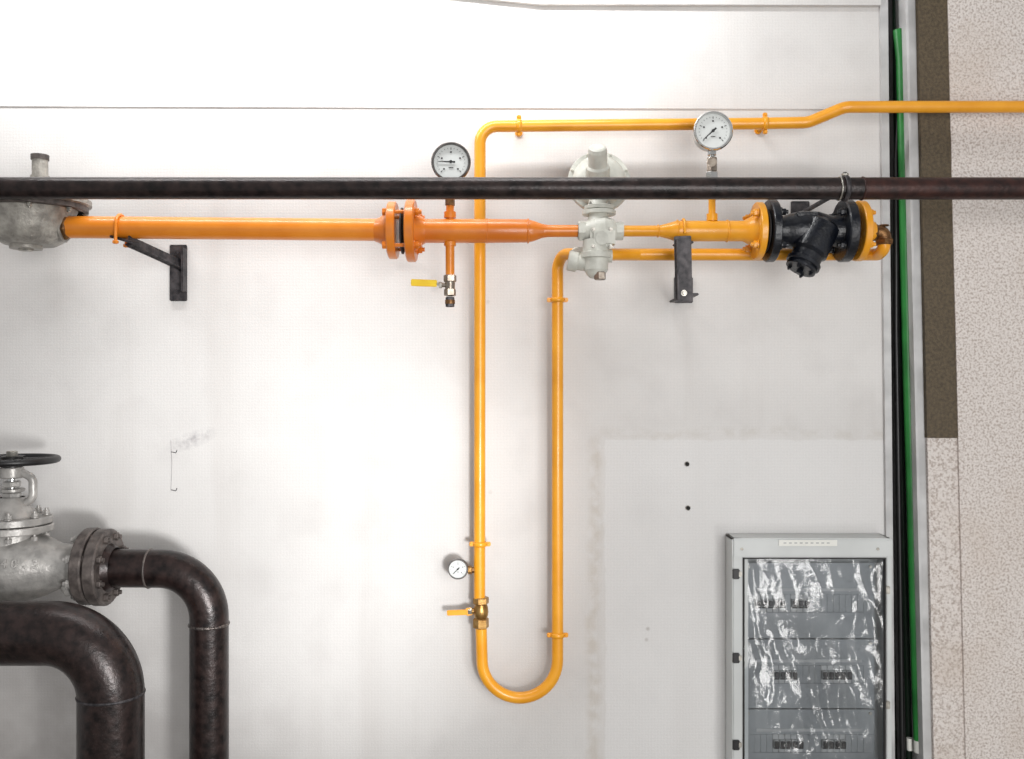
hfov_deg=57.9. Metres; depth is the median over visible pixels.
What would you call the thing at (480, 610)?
valve
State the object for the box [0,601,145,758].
pipe
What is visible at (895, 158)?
cable
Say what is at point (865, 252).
pipe
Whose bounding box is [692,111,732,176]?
pressure gauge
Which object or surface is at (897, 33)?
cable
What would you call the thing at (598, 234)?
gas pressure regulator
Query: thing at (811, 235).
y-strainer
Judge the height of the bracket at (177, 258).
0.201 m
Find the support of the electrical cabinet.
attached to the wall at (298, 427)
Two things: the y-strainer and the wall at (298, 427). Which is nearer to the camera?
the y-strainer
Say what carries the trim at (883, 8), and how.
attached to the wall at (298, 427)
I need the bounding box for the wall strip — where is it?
[915,0,957,437]
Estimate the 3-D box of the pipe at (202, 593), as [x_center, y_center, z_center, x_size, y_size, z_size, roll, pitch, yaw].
[-0.850,0.983,2.260,0.321,1.235,0.186,0,0,0]
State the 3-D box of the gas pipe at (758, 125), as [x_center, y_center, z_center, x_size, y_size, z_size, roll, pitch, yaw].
[1.216,0.065,2.416,2.657,1.570,0.168,0,0,0]
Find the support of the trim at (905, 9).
attached to the wall at (975, 479)
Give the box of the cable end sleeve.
[906,737,918,753]
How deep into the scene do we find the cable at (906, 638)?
2.52 m
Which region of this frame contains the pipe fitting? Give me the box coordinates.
[873,224,892,245]
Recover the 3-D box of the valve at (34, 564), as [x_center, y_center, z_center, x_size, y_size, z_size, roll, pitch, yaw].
[-1.571,0.361,2.260,1.212,0.373,0.217,0,0,0]
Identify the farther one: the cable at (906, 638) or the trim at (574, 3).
the cable at (906, 638)
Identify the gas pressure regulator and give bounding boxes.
[566,144,629,280]
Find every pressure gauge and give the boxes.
[431,142,470,205]
[448,558,474,579]
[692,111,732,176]
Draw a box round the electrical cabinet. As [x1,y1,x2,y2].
[726,533,891,758]
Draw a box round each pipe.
[0,176,1023,200]
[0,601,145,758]
[64,200,577,274]
[81,529,229,758]
[469,101,1023,703]
[609,201,890,260]
[624,200,768,259]
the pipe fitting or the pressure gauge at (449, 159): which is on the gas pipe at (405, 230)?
the pressure gauge at (449, 159)
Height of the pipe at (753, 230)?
0.153 m
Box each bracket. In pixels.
[110,213,186,300]
[669,218,698,302]
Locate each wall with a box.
[0,0,884,758]
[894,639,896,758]
[925,0,1023,758]
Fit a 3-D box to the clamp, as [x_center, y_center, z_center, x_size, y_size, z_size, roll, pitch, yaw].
[0.777,-0.447,2.315,0.050,0.073,0.372,0,0,0]
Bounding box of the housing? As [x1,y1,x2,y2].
[0,153,91,251]
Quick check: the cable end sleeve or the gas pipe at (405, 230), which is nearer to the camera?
the gas pipe at (405, 230)
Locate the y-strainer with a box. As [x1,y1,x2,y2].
[762,200,860,277]
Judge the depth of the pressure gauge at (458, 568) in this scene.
2.42 m
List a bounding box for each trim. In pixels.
[480,0,880,6]
[879,0,894,758]
[888,0,931,758]
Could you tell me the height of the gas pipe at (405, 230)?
0.199 m
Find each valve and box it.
[0,451,128,604]
[411,274,455,306]
[447,596,488,629]
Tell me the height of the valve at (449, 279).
0.080 m
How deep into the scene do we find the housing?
2.24 m
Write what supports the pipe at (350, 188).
attached to the clamp
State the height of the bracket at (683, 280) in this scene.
0.211 m
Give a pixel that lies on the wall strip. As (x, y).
(932, 54)
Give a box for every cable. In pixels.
[892,0,911,758]
[893,28,917,741]
[893,113,904,758]
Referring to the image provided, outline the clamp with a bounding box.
[791,172,851,212]
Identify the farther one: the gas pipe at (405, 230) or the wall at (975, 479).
the wall at (975, 479)
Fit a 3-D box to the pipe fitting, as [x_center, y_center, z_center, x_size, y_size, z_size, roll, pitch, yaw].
[0.916,-0.362,2.300,0.059,0.055,0.045,0,0,0]

